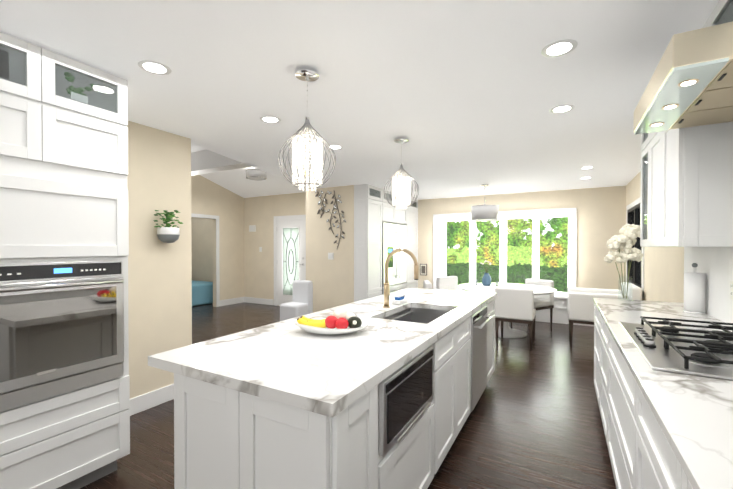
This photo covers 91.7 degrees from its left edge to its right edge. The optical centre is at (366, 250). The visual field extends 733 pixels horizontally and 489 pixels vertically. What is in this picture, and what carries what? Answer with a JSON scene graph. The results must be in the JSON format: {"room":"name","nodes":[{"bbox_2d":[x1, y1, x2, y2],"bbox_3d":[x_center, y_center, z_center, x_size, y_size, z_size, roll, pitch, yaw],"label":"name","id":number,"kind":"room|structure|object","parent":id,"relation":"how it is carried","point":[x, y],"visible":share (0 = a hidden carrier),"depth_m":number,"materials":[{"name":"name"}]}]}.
{"room":"dining room and kitchen","nodes":[
{"label":"dining room and kitchen","id":0,"kind":"room"},
{"bbox_2d":[127,121,191,398],"bbox_3d":[-3.094,0.038,1.034,0.120,2.700,5.560,0,1,29],"label":"wall","id":1,"kind":"structure","parent":0,"point":[159,273],"depth_m":3.13,"materials":[{"name":"beige paint"}]},
{"bbox_2d":[129,384,173,415],"bbox_3d":[-1.969,1.298,3.067,0.150,0.140,0.965,0,1,29],"label":"baseboard","id":2,"kind":"structure","parent":1,"relation":"attached to","point":[146,401],"depth_m":3.09,"materials":[{"name":"white wood"}]},
{"bbox_2d":[154,210,182,242],"bbox_3d":[-1.746,-0.214,3.138,0.195,0.296,0.252,0,1,29],"label":"planter","id":3,"kind":"object","parent":1,"relation":"attached to","point":[167,233],"visible":1,"depth_m":3.10,"materials":[{"name":"white ceramic"}]},
{"bbox_2d":[191,175,243,306],"bbox_3d":[-5.526,-0.599,4.780,0.120,3.900,9.750,0,1,29],"label":"wall","id":4,"kind":"structure","parent":0,"point":[209,197],"depth_m":8.30,"materials":[{"name":"beige paint"}]},
{"bbox_2d":[191,213,243,306],"bbox_3d":[-3.487,0.250,8.311,0.015,2.130,1.610,0,1,29],"label":"door frame","id":5,"kind":"structure","parent":4,"relation":"attached to","point":[219,302],"depth_m":8.31,"materials":[{"name":"white wood"}]},
{"bbox_2d":[191,149,257,175],"bbox_3d":[-3.026,-1.235,5.356,3.680,0.280,0.200,0,1,29],"label":"beam","id":6,"kind":"structure","parent":0,"point":[206,161],"depth_m":4.73,"materials":[{"name":"white paint"}]},
{"bbox_2d":[191,143,305,197],"bbox_3d":[-3.749,-1.745,3.848,4.120,0.999,9.870,0,1,29],"label":"ceiling","id":7,"kind":"structure","parent":0,"point":[236,181],"depth_m":7.98,"materials":[{"name":"white paint"}]},
{"bbox_2d":[246,168,266,180],"bbox_3d":[-2.216,-1.555,7.157,0.410,0.240,0.410,0,1,29],"label":"light","id":8,"kind":"object","parent":7,"relation":"attached to","point":[255,174],"visible":0.92,"depth_m":7.01,"materials":[{"name":"silver metal"}]},
{"bbox_2d":[244,192,305,305],"bbox_3d":[-1.823,-0.035,8.372,3.100,2.700,0.120,0,1,29],"label":"wall","id":9,"kind":"structure","parent":0,"point":[260,212],"depth_m":8.70,"materials":[{"name":"beige paint"}]},
{"bbox_2d":[249,225,255,231],"bbox_3d":[-2.838,-0.550,8.847,0.220,0.160,0.027,0,1,29],"label":"switch","id":10,"kind":"object","parent":9,"relation":"attached to","point":[252,228],"visible":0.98,"depth_m":8.83,"materials":[{"name":"white plastic"}]},
{"bbox_2d":[244,297,273,304],"bbox_3d":[-1.803,1.246,8.297,2.980,0.140,0.015,0,1,29],"label":"baseboard","id":11,"kind":"structure","parent":9,"relation":"attached to","point":[259,300],"depth_m":8.75,"materials":[{"name":"white wood"}]},
{"bbox_2d":[274,215,305,305],"bbox_3d":[-1.765,0.251,8.232,1.060,2.130,0.069,0,1,29],"label":"front door","id":12,"kind":"structure","parent":9,"relation":"in","point":[289,249],"depth_m":8.29,"materials":[{"name":"white"}]},
{"bbox_2d":[306,187,333,280],"bbox_3d":[-0.750,-0.322,6.988,0.120,3.300,1.250,0,1,29],"label":"wall","id":13,"kind":"structure","parent":0,"point":[307,192],"depth_m":6.44,"materials":[{"name":"beige paint"}]},
{"bbox_2d":[310,185,353,312],"bbox_3d":[-0.566,0.116,6.243,0.870,2.440,0.120,0,1,29],"label":"wall","id":14,"kind":"structure","parent":0,"point":[319,228],"depth_m":6.18,"materials":[{"name":"beige paint"}]},
{"bbox_2d":[315,190,345,248],"bbox_3d":[-0.628,-0.555,6.184,0.661,1.068,0.021,0,1,29],"label":"wall decoration","id":15,"kind":"object","parent":14,"relation":"attached to","point":[328,210],"depth_m":6.15,"materials":[{"name":"silver metal"}]},
{"bbox_2d":[328,253,333,259],"bbox_3d":[-0.621,0.097,6.194,0.120,0.120,0.016,0,1,29],"label":"light switch","id":16,"kind":"object","parent":14,"relation":"attached to","point":[330,256],"visible":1,"depth_m":6.19,"materials":[{"name":"white plastic"}]},
{"bbox_2d":[80,302,615,488],"bbox_3d":[-2.761,1.387,4.090,11.200,0.060,11.200,0,1,29],"label":"floor","id":17,"kind":"structure","parent":0,"point":[534,420],"depth_m":2.77,"materials":[{"name":"brown wood"}]},
{"bbox_2d":[0,32,129,488],"bbox_3d":[-1.980,0.160,2.017,0.864,2.437,0.840,0,1,29],"label":"tall cabinet","id":18,"kind":"object","parent":17,"relation":"on","point":[64,358],"visible":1,"depth_m":1.91,"materials":[{"name":"white wood"}]},
{"bbox_2d":[192,280,212,306],"bbox_3d":[-4.719,1.000,8.896,1.700,0.620,1.300,0,1,29],"label":"bed","id":19,"kind":"object","parent":17,"relation":"on","point":[202,292],"visible":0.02,"depth_m":8.57,"materials":[{"name":"blue fabric"}]},
{"bbox_2d":[280,280,312,320],"bbox_3d":[-1.150,0.920,5.849,0.390,0.840,0.430,0,1,29],"label":"covered chair","id":20,"kind":"object","parent":17,"relation":"on","point":[301,304],"visible":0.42,"depth_m":5.86,"materials":[{"name":"white fabric"}]},
{"bbox_2d":[174,296,496,488],"bbox_3d":[0.285,0.934,2.601,0.895,0.878,2.987,0,1,29],"label":"kitchen island","id":21,"kind":"object","parent":17,"relation":"on","point":[388,396],"depth_m":1.43,"materials":[{"name":"white wood"}]},
{"bbox_2d":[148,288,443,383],"bbox_3d":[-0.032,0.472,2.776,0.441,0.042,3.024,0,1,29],"label":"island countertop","id":22,"kind":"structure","parent":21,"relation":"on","point":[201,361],"depth_m":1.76,"materials":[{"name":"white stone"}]},
{"bbox_2d":[216,290,495,419],"bbox_3d":[0.396,0.474,2.537,0.539,0.042,3.024,0,1,29],"label":"island countertop","id":23,"kind":"structure","parent":21,"relation":"on","point":[320,374],"depth_m":1.49,"materials":[{"name":"white stone"}]},
{"bbox_2d":[294,309,368,334],"bbox_3d":[-0.199,0.395,2.002,0.408,0.125,0.314,0,1,29],"label":"dish","id":24,"kind":"object","parent":23,"relation":"on","point":[340,321],"visible":1,"depth_m":1.94,"materials":[{"name":"white ceramic"}]},
{"bbox_2d":[354,184,417,301],"bbox_3d":[0.288,0.110,7.013,0.666,2.437,2.298,0,1,29],"label":"tall cabinet","id":25,"kind":"object","parent":17,"relation":"on","point":[374,209],"visible":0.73,"depth_m":6.05,"materials":[{"name":"white wood"}]},
{"bbox_2d":[381,222,407,294],"bbox_3d":[0.297,0.400,6.956,0.726,1.833,1.080,0,1,29],"label":"fridge","id":26,"kind":"object","parent":17,"relation":"on","point":[394,236],"visible":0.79,"depth_m":6.74,"materials":[{"name":"white metal"}]},
{"bbox_2d":[423,280,431,288],"bbox_3d":[1.225,0.925,5.860,0.540,0.830,0.500,0,1,5],"label":"dining chair","id":27,"kind":"object","parent":17,"relation":"on","point":[427,284],"visible":0.15,"depth_m":5.65,"materials":[{"name":"white fabric"}]},
{"bbox_2d":[436,276,457,289],"bbox_3d":[1.669,0.917,6.677,0.500,0.830,0.540,0,1,-32],"label":"dining chair","id":28,"kind":"object","parent":17,"relation":"on","point":[447,283],"visible":0.19,"depth_m":6.80,"materials":[{"name":"white fabric"}]},
{"bbox_2d":[457,283,556,337],"bbox_3d":[2.237,0.966,5.766,1.500,0.750,1.500,0,1,29],"label":"dining table","id":29,"kind":"object","parent":17,"relation":"on","point":[508,332],"visible":0.62,"depth_m":5.68,"materials":[{"name":"white wood"}]},
{"bbox_2d":[475,260,497,285],"bbox_3d":[2.033,0.375,6.000,0.374,0.424,0.188,0,1,29],"label":"vase","id":30,"kind":"object","parent":29,"relation":"on","point":[486,279],"visible":1,"depth_m":5.95,"materials":[{"name":"blue"}]},
{"bbox_2d":[494,287,535,350],"bbox_3d":[2.136,0.932,5.101,0.500,0.830,0.540,0,1,29],"label":"dining chair","id":31,"kind":"object","parent":17,"relation":"on","point":[514,305],"visible":1,"depth_m":4.87,"materials":[{"name":"white fabric"}]},
{"bbox_2d":[511,278,553,328],"bbox_3d":[2.835,0.922,6.120,0.540,0.830,0.500,0,1,-31],"label":"dining chair","id":32,"kind":"object","parent":17,"relation":"on","point":[542,302],"visible":0.54,"depth_m":6.04,"materials":[{"name":"white fabric"}]},
{"bbox_2d":[594,303,596,395],"bbox_3d":[2.276,0.925,2.917,0.656,0.889,0.659,0,1,29],"label":"base cabinet","id":33,"kind":"object","parent":17,"relation":"on","point":[595,304],"depth_m":3.22,"materials":[{"name":"white wood"}]},
{"bbox_2d":[597,311,604,432],"bbox_3d":[1.974,0.931,2.376,0.656,0.889,0.580,0,1,29],"label":"base cabinet","id":34,"kind":"object","parent":17,"relation":"on","point":[600,322],"depth_m":2.73,"materials":[{"name":"white wood"}]},
{"bbox_2d":[567,282,641,347],"bbox_3d":[3.341,0.908,5.071,0.825,0.880,0.780,0,1,29],"label":"armchair","id":35,"kind":"object","parent":17,"relation":"on","point":[580,308],"visible":0.56,"depth_m":4.86,"materials":[{"name":"white fabric"}]},
{"bbox_2d":[605,327,628,488],"bbox_3d":[1.585,0.938,1.677,0.656,0.889,1.020,0,1,29],"label":"base cabinet","id":36,"kind":"object","parent":17,"relation":"on","point":[616,369],"depth_m":1.90,"materials":[{"name":"white wood"}]},
{"bbox_2d":[629,371,672,488],"bbox_3d":[1.186,0.945,0.960,0.656,0.889,0.620,0,1,29],"label":"base cabinet","id":37,"kind":"object","parent":17,"relation":"on","point":[650,454],"depth_m":1.23,"materials":[{"name":"white wood"}]},
{"bbox_2d":[593,299,732,488],"bbox_3d":[1.032,0.487,0.687,0.664,0.032,5.760,0,1,29],"label":"countertop","id":38,"kind":"structure","parent":37,"relation":"on","point":[695,413],"depth_m":1.11,"materials":[{"name":"white stone"}]},
{"bbox_2d":[604,224,642,300],"bbox_3d":[2.312,0.102,3.186,0.307,0.688,0.250,0,1,29],"label":"flower vase","id":39,"kind":"object","parent":38,"relation":"on","point":[625,240],"visible":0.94,"depth_m":3.14,"materials":[{"name":"white"}]},
{"bbox_2d":[619,316,732,379],"bbox_3d":[1.583,0.427,1.667,0.550,0.068,0.960,0,1,29],"label":"cooktop","id":40,"kind":"object","parent":38,"relation":"in","point":[672,347],"visible":1,"depth_m":1.60,"materials":[{"name":"silver metal"}]},
{"bbox_2d":[683,263,705,313],"bbox_3d":[2.385,0.271,2.587,0.124,0.362,0.124,0,1,29],"label":"paper towel","id":41,"kind":"object","parent":38,"relation":"on","point":[694,291],"visible":1,"depth_m":2.54,"materials":[{"name":"white paper"}]},
{"bbox_2d":[673,451,692,488],"bbox_3d":[0.875,0.950,0.401,0.656,0.889,0.660,0,1,29],"label":"base cabinet","id":42,"kind":"object","parent":17,"relation":"on","point":[680,480],"depth_m":0.86,"materials":[{"name":"white wood"}]},
{"bbox_2d":[0,0,718,199],"bbox_3d":[-0.287,-1.107,2.527,5.020,0.080,10.920,0,1,29],"label":"ceiling","id":43,"kind":"structure","parent":0,"point":[463,97],"depth_m":2.17,"materials":[{"name":"white paint"}]},
{"bbox_2d":[137,60,171,74],"bbox_3d":[-1.230,-1.060,2.068,0.171,0.004,0.171,0,1,20],"label":"recessed light","id":44,"kind":"object","parent":43,"relation":"in","point":[153,67],"depth_m":2.06,"materials":[{"name":"white plastic"}]},
{"bbox_2d":[259,116,280,123],"bbox_3d":[-0.785,-1.069,2.908,0.171,0.004,0.171,0,1,23],"label":"recessed light","id":45,"kind":"object","parent":43,"relation":"in","point":[267,119],"depth_m":2.90,"materials":[{"name":"white"}]},
{"bbox_2d":[278,68,335,190],"bbox_3d":[-0.351,-0.711,2.109,0.341,0.704,0.341,0,1,29],"label":"globe pendant light","id":46,"kind":"object","parent":43,"relation":"hanging from","point":[306,75],"visible":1,"depth_m":2.07,"materials":[{"name":"white glass"}]},
{"bbox_2d":[327,145,342,149],"bbox_3d":[-0.329,-1.077,3.707,0.171,0.004,0.171,0,1,20],"label":"recessed light","id":47,"kind":"object","parent":43,"relation":"in","point":[335,147],"depth_m":3.71,"materials":[{"name":"white plastic"}]},
{"bbox_2d":[384,137,418,208],"bbox_3d":[0.333,-0.736,3.399,0.341,0.678,0.341,0,1,29],"label":"globe pendant light","id":48,"kind":"object","parent":43,"relation":"hanging from","point":[401,178],"visible":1,"depth_m":3.36,"materials":[{"name":"white glass"}]},
{"bbox_2d":[471,183,498,221],"bbox_3d":[1.957,-0.798,5.882,0.440,0.605,0.440,0,1,29],"label":"drum pendant light","id":49,"kind":"object","parent":43,"relation":"hanging from","point":[482,213],"visible":1,"depth_m":5.71,"materials":[{"name":"white fabric"}]},
{"bbox_2d":[541,39,577,57],"bbox_3d":[1.011,-1.058,1.868,0.171,0.004,0.171,0,1,23],"label":"recessed light","id":50,"kind":"object","parent":43,"relation":"in","point":[558,48],"depth_m":1.86,"materials":[{"name":"white plastic"}]},
{"bbox_2d":[549,104,574,113],"bbox_3d":[1.475,-1.067,2.685,0.171,0.004,0.171,0,1,23],"label":"recessed light","id":51,"kind":"object","parent":43,"relation":"in","point":[562,108],"depth_m":2.69,"materials":[{"name":"white plastic"}]},
{"bbox_2d":[580,166,594,168],"bbox_3d":[2.897,-1.086,4.669,0.171,0.004,0.171,0,1,20],"label":"recessed light","id":52,"kind":"object","parent":43,"relation":"in","point":[587,167],"depth_m":4.65,"materials":[{"name":"white plastic"}]},
{"bbox_2d":[418,186,625,289],"bbox_3d":[2.454,0.106,7.194,4.520,2.440,0.120,0,1,29],"label":"wall","id":53,"kind":"structure","parent":0,"point":[601,216],"depth_m":6.35,"materials":[{"name":"beige paint"}]},
{"bbox_2d":[420,264,426,274],"bbox_3d":[1.248,0.416,7.787,0.160,0.250,0.021,0,1,29],"label":"framed picture","id":54,"kind":"object","parent":53,"relation":"attached to","point":[423,269],"visible":1,"depth_m":7.78,"materials":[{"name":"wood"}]},
{"bbox_2d":[433,208,576,324],"bbox_3d":[2.610,0.278,7.046,2.660,2.100,0.130,0,1,29],"label":"window","id":55,"kind":"structure","parent":53,"relation":"in","point":[560,310],"depth_m":6.87,"materials":[{"name":"white wood"}]},
{"bbox_2d":[625,171,683,302],"bbox_3d":[1.853,0.165,1.348,0.120,2.440,10.920,0,1,29],"label":"wall","id":56,"kind":"structure","parent":0,"point":[663,274],"depth_m":3.83,"materials":[{"name":"beige paint"}]},
{"bbox_2d":[626,198,644,298],"bbox_3d":[3.962,-0.054,5.225,0.090,1.340,1.430,0,1,29],"label":"window","id":57,"kind":"structure","parent":56,"relation":"in","point":[636,273],"depth_m":5.21,"materials":[{"name":"black"}]},
{"bbox_2d":[640,134,643,246],"bbox_3d":[2.374,-0.548,2.757,0.340,1.036,0.419,0,1,29],"label":"upper cabinet","id":58,"kind":"object","parent":56,"relation":"attached to","point":[642,135],"depth_m":2.97,"materials":[{"name":"white wood"}]},
{"bbox_2d":[644,132,655,246],"bbox_3d":[2.203,-0.545,2.449,0.340,1.036,0.516,0,1,29],"label":"upper cabinet","id":59,"kind":"object","parent":56,"relation":"attached to","point":[649,138],"depth_m":2.69,"materials":[{"name":"white wood"}]},
{"bbox_2d":[656,122,732,246],"bbox_3d":[2.022,-0.541,2.123,0.340,1.036,0.469,0,1,29],"label":"upper cabinet","id":60,"kind":"object","parent":56,"relation":"attached to","point":[686,197],"depth_m":1.97,"materials":[{"name":"white wood"}]},
{"bbox_2d":[633,21,732,134],"bbox_3d":[1.599,-0.744,1.587,0.540,0.140,0.875,0,1,29],"label":"range hood","id":61,"kind":"object","parent":60,"relation":"attached to","point":[690,83],"visible":1,"depth_m":1.49,"materials":[{"name":"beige metal"}]},
{"bbox_2d":[702,0,732,27],"bbox_3d":[1.587,-0.934,1.338,0.340,0.236,0.561,0,1,29],"label":"upper cabinet","id":62,"kind":"object","parent":56,"relation":"attached to","point":[722,13],"depth_m":1.49,"materials":[{"name":"white wood"}]},
{"bbox_2d":[730,281,732,299],"bbox_3d":[2.212,0.242,2.151,0.008,0.110,0.070,0,1,29],"label":"outlet","id":63,"kind":"object","parent":56,"relation":"attached to","point":[731,289],"visible":0.98,"depth_m":2.16,"materials":[{"name":"white plastic"}]},
{"label":"outside","id":64,"kind":"structure","parent":0,"visible":0},
{"bbox_2d":[447,217,567,291],"bbox_3d":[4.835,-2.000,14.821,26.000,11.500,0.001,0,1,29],"label":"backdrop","id":65,"kind":"structure","parent":64,"point":[559,224],"depth_m":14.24,"materials":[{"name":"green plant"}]}
]}

